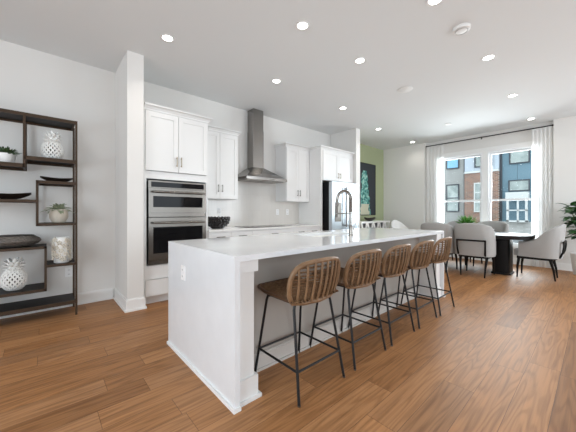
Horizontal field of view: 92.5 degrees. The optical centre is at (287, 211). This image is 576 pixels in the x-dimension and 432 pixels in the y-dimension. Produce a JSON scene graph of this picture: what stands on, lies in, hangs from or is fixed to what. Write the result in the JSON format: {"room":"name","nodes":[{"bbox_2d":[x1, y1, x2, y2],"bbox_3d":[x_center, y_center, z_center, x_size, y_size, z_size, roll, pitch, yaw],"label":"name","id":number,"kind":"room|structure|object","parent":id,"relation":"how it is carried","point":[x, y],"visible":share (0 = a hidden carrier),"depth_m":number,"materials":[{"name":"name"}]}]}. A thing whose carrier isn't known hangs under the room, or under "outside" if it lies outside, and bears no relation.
{"room":"kitchen","nodes":[
{"label":"kitchen","id":0,"kind":"room"},
{"bbox_2d":[0,152,15,162],"bbox_3d":[-2.957,-0.557,2.883,0.160,0.105,0.160,0,0,-42],"label":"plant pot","id":1,"kind":"object","parent":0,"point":[4,156],"depth_m":2.85,"materials":[{"name":"white ceramic"}]},
{"bbox_2d":[115,50,143,298],"bbox_3d":[-2.062,-0.365,3.567,0.177,3.080,0.710,0,0,-42],"label":"wall pillar","id":2,"kind":"structure","parent":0,"point":[129,76],"depth_m":3.33,"materials":[{"name":"white paint"}]},
{"bbox_2d":[113,288,146,312],"bbox_3d":[-2.042,1.103,3.545,0.237,0.145,0.710,0,0,-42],"label":"baseboard","id":3,"kind":"structure","parent":2,"relation":"attached to","point":[127,305],"depth_m":3.32,"materials":[{"name":"white wood"}]},
{"bbox_2d":[0,40,383,303],"bbox_3d":[-1.380,-0.365,4.751,11.460,3.080,0.150,0,0,-42],"label":"wall","id":4,"kind":"structure","parent":0,"point":[32,81],"depth_m":3.51,"materials":[{"name":"white paint"}]},
{"bbox_2d":[0,288,112,318],"bbox_3d":[-3.913,1.103,2.373,4.115,0.145,0.030,0,0,-42],"label":"baseboard","id":5,"kind":"structure","parent":4,"relation":"attached to","point":[103,294],"depth_m":3.56,"materials":[{"name":"white wood"}]},
{"bbox_2d":[65,267,72,276],"bbox_3d":[-2.733,0.749,3.438,0.074,0.116,0.010,0,0,-42],"label":"wall outlet","id":6,"kind":"object","parent":4,"relation":"attached to","point":[69,270],"visible":1,"depth_m":3.44,"materials":[{"name":"white plastic"}]},
{"bbox_2d":[208,124,241,199],"bbox_3d":[-1.179,-0.785,4.572,0.728,1.150,0.374,0,0,-42],"label":"upper cabinet","id":7,"kind":"object","parent":4,"relation":"attached to","point":[222,142],"visible":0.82,"depth_m":4.47,"materials":[{"name":"white wood"}]},
{"bbox_2d":[208,181,298,226],"bbox_3d":[-0.671,-0.163,5.274,2.415,0.845,0.012,0,0,-42],"label":"backsplash","id":8,"kind":"structure","parent":4,"relation":"attached to","point":[256,204],"depth_m":5.31,"materials":[{"name":"tile"}]},
{"bbox_2d":[238,108,286,183],"bbox_3d":[-0.512,-1.232,5.084,0.900,1.346,0.495,0,0,-42],"label":"range hood","id":9,"kind":"object","parent":4,"relation":"attached to","point":[255,172],"visible":0.97,"depth_m":5.10,"materials":[{"name":"silver metal"}]},
{"bbox_2d":[274,142,309,201],"bbox_3d":[0.092,-0.785,5.704,0.697,1.150,0.374,0,0,-42],"label":"upper cabinet","id":10,"kind":"object","parent":4,"relation":"attached to","point":[292,160],"visible":0.99,"depth_m":5.56,"materials":[{"name":"white wood"}]},
{"bbox_2d":[360,162,375,214],"bbox_3d":[2.171,-0.645,7.785,1.070,1.470,0.041,0,0,-42],"label":"wall art","id":11,"kind":"object","parent":4,"relation":"attached to","point":[367,171],"visible":0.59,"depth_m":7.85,"materials":[{"name":"paint"}]},
{"bbox_2d":[0,257,575,431],"bbox_3d":[1.202,1.250,2.109,11.800,0.150,7.550,0,0,-42],"label":"floor","id":12,"kind":"structure","parent":0,"point":[503,358],"depth_m":2.02,"materials":[{"name":"brown wood"}]},
{"bbox_2d":[0,108,76,316],"bbox_3d":[-3.030,0.068,2.859,1.320,2.215,0.370,0,0,-42],"label":"etagere","id":13,"kind":"object","parent":12,"relation":"on","point":[23,306],"visible":0.98,"depth_m":3.06,"materials":[{"name":"brown wood"}]},
{"bbox_2d":[0,146,20,162],"bbox_3d":[-2.954,-0.598,2.871,0.275,0.187,0.220,0,0,-42],"label":"potted succulent","id":14,"kind":"object","parent":13,"relation":"on","point":[6,155],"visible":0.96,"depth_m":2.85,"materials":[{"name":"white ceramic"}]},
{"bbox_2d":[0,257,27,290],"bbox_3d":[-2.915,0.658,2.934,0.215,0.344,0.215,0,0,20],"label":"ornament","id":15,"kind":"object","parent":13,"relation":"on","point":[14,278],"visible":1,"depth_m":2.88,"materials":[{"name":"white ceramic"}]},
{"bbox_2d":[0,193,30,198],"bbox_3d":[-2.964,-0.172,2.891,0.400,0.083,0.160,0,0,-42],"label":"bowl","id":16,"kind":"object","parent":13,"relation":"on","point":[2,195],"visible":0.97,"depth_m":2.90,"materials":[{"name":"black wood"}]},
{"bbox_2d":[0,234,40,247],"bbox_3d":[-2.949,0.309,2.904,0.524,0.125,0.293,0,0,-42],"label":"bowl","id":17,"kind":"object","parent":13,"relation":"on","point":[19,240],"visible":0.98,"depth_m":2.88,"materials":[{"name":"black wood"}]},
{"bbox_2d":[0,283,43,294],"bbox_3d":[-3.121,0.836,2.777,1.034,0.012,0.338,0,0,-42],"label":"shelf","id":18,"kind":"object","parent":13,"relation":"attached to","point":[38,287],"depth_m":2.93,"materials":[{"name":"brown wood"}]},
{"bbox_2d":[0,244,46,248],"bbox_3d":[-3.121,0.378,2.777,1.034,0.012,0.338,0,0,-42],"label":"shelf","id":19,"kind":"object","parent":13,"relation":"attached to","point":[35,246],"depth_m":2.95,"materials":[{"name":"brown wood"}]},
{"bbox_2d":[0,112,72,128],"bbox_3d":[-3.030,-1.032,2.859,1.280,0.012,0.338,0,0,-42],"label":"shelf","id":20,"kind":"object","parent":13,"relation":"attached to","point":[31,119],"depth_m":3.06,"materials":[{"name":"brown wood"}]},
{"bbox_2d":[0,293,74,311],"bbox_3d":[-3.030,1.011,2.859,1.280,0.012,0.338,0,0,-42],"label":"shelf","id":21,"kind":"object","parent":13,"relation":"attached to","point":[64,299],"depth_m":3.03,"materials":[{"name":"brown wood"}]},
{"bbox_2d":[27,160,71,164],"bbox_3d":[-2.708,-0.584,3.145,0.420,0.012,0.338,0,0,-42],"label":"shelf","id":22,"kind":"object","parent":13,"relation":"attached to","point":[43,162],"depth_m":3.16,"materials":[{"name":"brown wood"}]},
{"bbox_2d":[40,130,63,158],"bbox_3d":[-2.677,-0.753,3.133,0.203,0.326,0.203,0,0,37],"label":"ornament","id":23,"kind":"object","parent":13,"relation":"on","point":[51,148],"visible":0.93,"depth_m":3.08,"materials":[{"name":"white ceramic"}]},
{"bbox_2d":[40,176,72,181],"bbox_3d":[-2.654,-0.371,3.167,0.290,0.063,0.130,0,0,-45],"label":"bowl","id":24,"kind":"object","parent":13,"relation":"on","point":[42,177],"visible":0.84,"depth_m":3.12,"materials":[{"name":"black ceramic"}]},
{"bbox_2d":[41,203,73,222],"bbox_3d":[-2.637,0.010,3.180,0.266,0.226,0.248,0,0,7],"label":"potted plant","id":25,"kind":"object","parent":13,"relation":"on","point":[57,213],"visible":0.99,"depth_m":3.12,"materials":[{"name":"green plant"}]},
{"bbox_2d":[47,258,74,264],"bbox_3d":[-2.643,0.581,3.204,0.244,0.012,0.338,0,0,-42],"label":"shelf","id":26,"kind":"object","parent":13,"relation":"attached to","point":[50,262],"depth_m":3.14,"materials":[{"name":"brown wood"}]},
{"bbox_2d":[51,236,71,262],"bbox_3d":[-2.604,0.430,3.171,0.184,0.290,0.187,0,0,-42],"label":"flower vase","id":27,"kind":"object","parent":13,"relation":"on","point":[61,246],"visible":1,"depth_m":3.11,"materials":[{"name":"white ceramic"}]},
{"bbox_2d":[144,102,212,303],"bbox_3d":[-1.649,-0.092,3.952,0.905,2.535,0.675,0,0,-42],"label":"tall cabinet","id":28,"kind":"object","parent":12,"relation":"on","point":[175,141],"visible":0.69,"depth_m":3.63,"materials":[{"name":"white wood"}]},
{"bbox_2d":[146,217,205,264],"bbox_3d":[-1.634,0.370,3.893,0.760,0.596,0.662,0,0,-42],"label":"wall oven","id":29,"kind":"object","parent":28,"relation":"in","point":[159,230],"visible":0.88,"depth_m":3.58,"materials":[{"name":"silver metal"}]},
{"bbox_2d":[146,180,205,216],"bbox_3d":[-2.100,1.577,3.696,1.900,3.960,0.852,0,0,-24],"label":"microwave oven","id":30,"kind":"object","parent":28,"relation":"in","point":[163,198],"visible":0.98,"depth_m":3.66,"materials":[{"name":"silver metal"}]},
{"bbox_2d":[208,230,251,237],"bbox_3d":[-1.069,0.736,4.475,0.763,0.879,0.664,0,0,-42],"label":"base cabinet","id":31,"kind":"object","parent":12,"relation":"on","point":[246,232],"visible":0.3,"depth_m":4.23,"materials":[{"name":"white wood"}]},
{"bbox_2d":[251,228,293,234],"bbox_3d":[-0.437,0.736,5.038,0.926,0.879,0.664,0,0,-42],"label":"base cabinet","id":32,"kind":"object","parent":12,"relation":"on","point":[284,230],"visible":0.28,"depth_m":4.79,"materials":[{"name":"white wood"}]},
{"bbox_2d":[208,224,320,231],"bbox_3d":[-0.454,0.278,5.028,2.417,0.035,0.642,0,0,-42],"label":"countertop","id":33,"kind":"structure","parent":32,"relation":"on","point":[231,228],"depth_m":4.62,"materials":[{"name":"stone"}]},
{"bbox_2d":[208,216,229,227],"bbox_3d":[-1.120,0.165,4.386,0.405,0.190,0.406,0,0,-42],"label":"bowl","id":34,"kind":"object","parent":33,"relation":"on","point":[213,222],"visible":0.87,"depth_m":4.25,"materials":[{"name":"black ceramic"}]},
{"bbox_2d":[235,225,288,227],"bbox_3d":[-0.441,0.256,5.005,0.910,0.008,0.500,0,0,-42],"label":"cooktop","id":35,"kind":"object","parent":33,"relation":"in","point":[254,226],"visible":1,"depth_m":4.81,"materials":[{"name":"black glass"}]},
{"bbox_2d":[254,256,344,407],"bbox_3d":[0.079,0.736,1.981,0.515,0.878,0.520,0,0,-42],"label":"bar stool","id":36,"kind":"object","parent":12,"relation":"on","point":[294,290],"visible":0.99,"depth_m":1.82,"materials":[{"name":"brown wicker"}]},
{"bbox_2d":[167,227,445,414],"bbox_3d":[0.547,0.718,3.146,3.346,0.914,1.170,0,0,-42],"label":"kitchen island","id":37,"kind":"object","parent":12,"relation":"on","point":[215,315],"visible":0.85,"depth_m":2.13,"materials":[{"name":"stone"}]},
{"bbox_2d":[181,265,184,280],"bbox_3d":[-0.839,0.485,2.199,0.010,0.116,0.074,0,0,-42],"label":"wall outlet","id":38,"kind":"object","parent":37,"relation":"attached to","point":[182,266],"visible":1,"depth_m":2.19,"materials":[{"name":"white plastic"}]},
{"bbox_2d":[168,227,443,262],"bbox_3d":[0.547,0.279,3.146,3.318,0.036,1.142,0,0,-42],"label":"island countertop","id":39,"kind":"structure","parent":37,"relation":"on","point":[253,247],"depth_m":2.41,"materials":[{"name":"stone"}]},
{"bbox_2d":[335,190,355,235],"bbox_3d":[0.642,0.006,3.103,0.083,0.510,0.248,0,0,-42],"label":"faucet","id":40,"kind":"object","parent":39,"relation":"on","point":[351,228],"visible":1,"depth_m":3.03,"materials":[{"name":"silver metal"}]},
{"bbox_2d":[293,227,319,232],"bbox_3d":[0.180,0.736,5.588,0.723,0.879,0.664,0,0,-42],"label":"base cabinet","id":41,"kind":"object","parent":12,"relation":"on","point":[303,229],"visible":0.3,"depth_m":5.35,"materials":[{"name":"white wood"}]},
{"bbox_2d":[299,145,354,230],"bbox_3d":[0.857,-0.085,6.159,1.142,2.520,0.714,0,0,-42],"label":"tall cabinet","id":42,"kind":"object","parent":12,"relation":"on","point":[326,164],"visible":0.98,"depth_m":5.78,"materials":[{"name":"white wood"}]},
{"bbox_2d":[322,181,358,230],"bbox_3d":[0.966,0.282,6.079,0.920,1.785,0.886,0,0,-42],"label":"fridge","id":43,"kind":"object","parent":12,"relation":"on","point":[331,189],"visible":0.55,"depth_m":5.66,"materials":[{"name":"silver metal"}]},
{"bbox_2d":[309,249,386,370],"bbox_3d":[0.510,0.736,2.365,0.515,0.878,0.520,0,0,-42],"label":"bar stool","id":44,"kind":"object","parent":12,"relation":"on","point":[349,278],"visible":0.81,"depth_m":2.18,"materials":[{"name":"wicker"}]},
{"bbox_2d":[360,220,389,227],"bbox_3d":[2.283,0.713,7.619,1.485,0.925,0.400,0,0,-42],"label":"console table","id":45,"kind":"object","parent":12,"relation":"on","point":[376,223],"visible":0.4,"depth_m":7.52,"materials":[{"name":"white wood"}]},
{"bbox_2d":[364,217,375,220],"bbox_3d":[2.232,0.195,7.507,0.520,0.111,0.240,0,0,-42],"label":"bowl","id":46,"kind":"object","parent":45,"relation":"on","point":[365,218],"visible":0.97,"depth_m":7.38,"materials":[{"name":"black ceramic"}]},
{"bbox_2d":[348,244,414,345],"bbox_3d":[0.923,0.736,2.733,0.515,0.878,0.520,0,0,-42],"label":"bar stool","id":47,"kind":"object","parent":12,"relation":"on","point":[387,270],"visible":0.76,"depth_m":2.54,"materials":[{"name":"wicker"}]},
{"bbox_2d":[391,220,407,228],"bbox_3d":[3.125,0.701,7.671,0.539,0.952,0.566,0,0,-12],"label":"accent chair","id":48,"kind":"object","parent":12,"relation":"on","point":[395,224],"visible":0.13,"depth_m":7.88,"materials":[{"name":"white fabric"}]},
{"bbox_2d":[377,240,437,328],"bbox_3d":[1.335,0.736,3.089,0.515,0.878,0.520,0,0,-42],"label":"bar stool","id":49,"kind":"object","parent":12,"relation":"on","point":[416,263],"visible":0.69,"depth_m":2.89,"materials":[{"name":"wicker"}]},
{"bbox_2d":[400,237,454,315],"bbox_3d":[1.736,0.736,3.431,0.515,0.878,0.520,0,0,-42],"label":"bar stool","id":50,"kind":"object","parent":12,"relation":"on","point":[437,257],"visible":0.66,"depth_m":3.23,"materials":[{"name":"wicker"}]},
{"bbox_2d":[421,222,457,271],"bbox_3d":[3.106,0.688,5.633,0.677,0.976,0.626,0,0,-42],"label":"dining chair","id":51,"kind":"object","parent":12,"relation":"on","point":[448,229],"visible":0.3,"depth_m":5.32,"materials":[{"name":"grey fabric"}]},
{"bbox_2d":[447,220,473,264],"bbox_3d":[3.971,0.688,6.431,0.677,0.976,0.626,0,0,-42],"label":"dining chair","id":52,"kind":"object","parent":12,"relation":"on","point":[453,223],"visible":0.14,"depth_m":6.71,"materials":[{"name":"grey fabric"}]},
{"bbox_2d":[454,223,495,277],"bbox_3d":[3.522,0.688,5.167,0.677,0.976,0.626,0,0,-42],"label":"dining chair","id":53,"kind":"object","parent":12,"relation":"on","point":[473,240],"visible":1,"depth_m":4.92,"materials":[{"name":"grey fabric"}]},
{"bbox_2d":[417,229,535,274],"bbox_3d":[3.748,0.799,5.790,1.010,0.752,2.150,0,0,-42],"label":"dining table","id":54,"kind":"object","parent":12,"relation":"on","point":[503,258],"visible":0.43,"depth_m":5.17,"materials":[{"name":"black wood"}]},
{"bbox_2d":[456,215,477,223],"bbox_3d":[3.742,0.237,5.791,0.456,0.372,0.444,0,0,12],"label":"agave plant","id":55,"kind":"object","parent":54,"relation":"on","point":[464,219],"visible":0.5,"depth_m":5.73,"materials":[{"name":"green plant"}]},
{"bbox_2d":[473,221,508,265],"bbox_3d":[4.370,0.688,5.983,0.677,0.976,0.626,0,0,-42],"label":"dining chair","id":56,"kind":"object","parent":12,"relation":"on","point":[499,226],"visible":0.21,"depth_m":6.08,"materials":[{"name":"grey fabric"}]},
{"bbox_2d":[514,224,566,281],"bbox_3d":[4.516,0.688,4.950,0.626,0.976,0.677,0,0,-42],"label":"dining chair","id":57,"kind":"object","parent":12,"relation":"on","point":[550,246],"visible":0.99,"depth_m":4.68,"materials":[{"name":"grey fabric"}]},
{"bbox_2d":[558,201,575,274],"bbox_3d":[5.430,0.489,5.072,0.683,1.373,0.749,0,0,-42],"label":"plant","id":58,"kind":"object","parent":12,"relation":"on","point":[569,210],"visible":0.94,"depth_m":5.16,"materials":[{"name":"green plant"}]},
{"bbox_2d":[0,0,575,149],"bbox_3d":[1.202,-1.980,2.109,11.800,0.150,7.550,0,0,-42],"label":"ceiling","id":59,"kind":"structure","parent":0,"point":[227,52],"depth_m":3.29,"materials":[{"name":"white paint"}]},
{"bbox_2d":[160,34,174,42],"bbox_3d":[-1.319,-1.901,3.017,0.144,0.006,0.144,0,0,-42],"label":"recessed light","id":60,"kind":"object","parent":59,"relation":"in","point":[165,37],"visible":1,"depth_m":3.02,"materials":[{"name":"white"}]},
{"bbox_2d":[272,79,280,83],"bbox_3d":[-0.168,-1.901,4.008,0.144,0.006,0.144,0,0,-42],"label":"recessed light","id":61,"kind":"object","parent":59,"relation":"in","point":[276,81],"visible":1,"depth_m":4.02,"materials":[{"name":"white"}]},
{"bbox_2d":[295,21,309,30],"bbox_3d":[0.148,-1.901,2.815,0.144,0.006,0.144,0,0,-42],"label":"recessed light","id":62,"kind":"object","parent":59,"relation":"in","point":[301,25],"visible":1,"depth_m":2.81,"materials":[{"name":"white"}]},
{"bbox_2d":[354,57,365,63],"bbox_3d":[0.905,-1.901,3.465,0.144,0.006,0.144,0,0,-42],"label":"recessed light","id":63,"kind":"object","parent":59,"relation":"in","point":[360,60],"visible":1,"depth_m":3.46,"materials":[{"name":"white"}]},
{"bbox_2d":[397,86,412,92],"bbox_3d":[1.819,-1.899,4.286,0.220,0.010,0.220,0,0,-42],"label":"ceiling speaker","id":64,"kind":"object","parent":59,"relation":"attached to","point":[406,89],"visible":1,"depth_m":4.26,"materials":[{"name":"white plastic"}]},
{"bbox_2d":[426,0,442,6],"bbox_3d":[1.321,-1.901,2.477,0.144,0.006,0.144,0,0,-42],"label":"recessed light","id":65,"kind":"object","parent":59,"relation":"in","point":[430,3],"visible":1,"depth_m":2.50,"materials":[{"name":"white"}]},
{"bbox_2d":[452,23,470,34],"bbox_3d":[1.796,-1.886,2.853,0.164,0.038,0.164,0,0,-42],"label":"smoke detector","id":66,"kind":"object","parent":59,"relation":"attached to","point":[462,28],"visible":1,"depth_m":2.82,"materials":[{"name":"white plastic"}]},
{"bbox_2d":[481,54,495,60],"bbox_3d":[2.472,-1.901,3.398,0.144,0.006,0.144,0,0,-42],"label":"recessed light","id":67,"kind":"object","parent":59,"relation":"in","point":[491,56],"visible":1,"depth_m":3.39,"materials":[{"name":"white"}]},
{"bbox_2d":[330,128,359,227],"bbox_3d":[1.353,-0.365,6.583,0.160,3.080,0.750,0,0,-42],"label":"wall","id":68,"kind":"structure","parent":0,"point":[349,140],"depth_m":6.34,"materials":[{"name":"white paint"}]},
{"bbox_2d":[384,116,575,263],"bbox_3d":[5.503,-0.365,5.834,0.260,3.080,7.390,0,0,-42],"label":"wall","id":69,"kind":"structure","parent":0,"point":[405,168],"depth_m":6.74,"materials":[{"name":"white paint"}]},
{"bbox_2d":[444,152,482,221],"bbox_3d":[4.421,-0.335,7.090,0.145,2.220,1.015,0,0,-42],"label":"window","id":70,"kind":"structure","parent":69,"relation":"attached to","point":[481,153],"depth_m":6.78,"materials":[{"name":"white plastic"}]},
{"bbox_2d":[426,124,553,146],"bbox_3d":[4.666,-1.797,6.662,0.098,0.060,2.546,0,0,-42],"label":"curtain rod","id":71,"kind":"object","parent":69,"relation":"attached to","point":[552,124],"visible":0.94,"depth_m":6.43,"materials":[{"name":"black metal"}]},
{"bbox_2d":[427,144,443,222],"bbox_3d":[3.961,-0.308,7.407,0.038,2.943,0.443,0,0,-42],"label":"sheer curtain","id":72,"kind":"object","parent":71,"relation":"hanging from","point":[435,154],"visible":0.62,"depth_m":7.41,"materials":[{"name":"fabric"}]},
{"bbox_2d":[531,126,551,267],"bbox_3d":[5.365,-0.308,5.831,0.038,2.943,0.330,0,0,-42],"label":"sheer curtain","id":73,"kind":"object","parent":71,"relation":"hanging from","point":[541,164],"visible":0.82,"depth_m":5.83,"materials":[{"name":"fabric"}]},
{"bbox_2d":[487,146,531,246],"bbox_3d":[5.136,-0.335,6.287,0.145,2.220,0.955,0,0,-42],"label":"window","id":74,"kind":"structure","parent":69,"relation":"attached to","point":[489,153],"depth_m":6.58,"materials":[{"name":"white plastic"}]},
{"bbox_2d":[449,254,572,270],"bbox_3d":[5.373,1.103,5.841,0.135,0.145,7.174,0,0,-42],"label":"baseboard","id":75,"kind":"structure","parent":69,"relation":"attached to","point":[560,266],"depth_m":6.03,"materials":[{"name":"white"}]},
{"label":"outside","id":76,"kind":"structure","parent":0,"visible":0},
{"bbox_3d":[18.808,1.850,30.151,51.800,0.150,100.000,0,0,-42],"label":"ground","id":77,"kind":"structure","parent":76,"visible":0},
{"bbox_2d":[444,158,464,223],"bbox_3d":[10.592,-3.275,28.623,6.100,10.100,15.350,0,0,-42],"label":"house","id":78,"kind":"structure","parent":77,"relation":"on","point":[454,170],"depth_m":21.51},
{"bbox_2d":[464,154,499,222],"bbox_3d":[16.257,-3.275,21.965,6.500,10.100,2.070,0,0,-42],"label":"brick house","id":79,"kind":"structure","parent":77,"relation":"on","point":[472,165],"depth_m":20.03,"materials":[{"name":"red brick"}]},
{"bbox_2d":[500,150,531,233],"bbox_3d":[22.435,-3.275,14.993,6.550,10.100,16.540,0,0,-42],"label":"house","id":80,"kind":"structure","parent":77,"relation":"on","point":[515,167],"depth_m":18.57,"materials":[{"name":"blue"}]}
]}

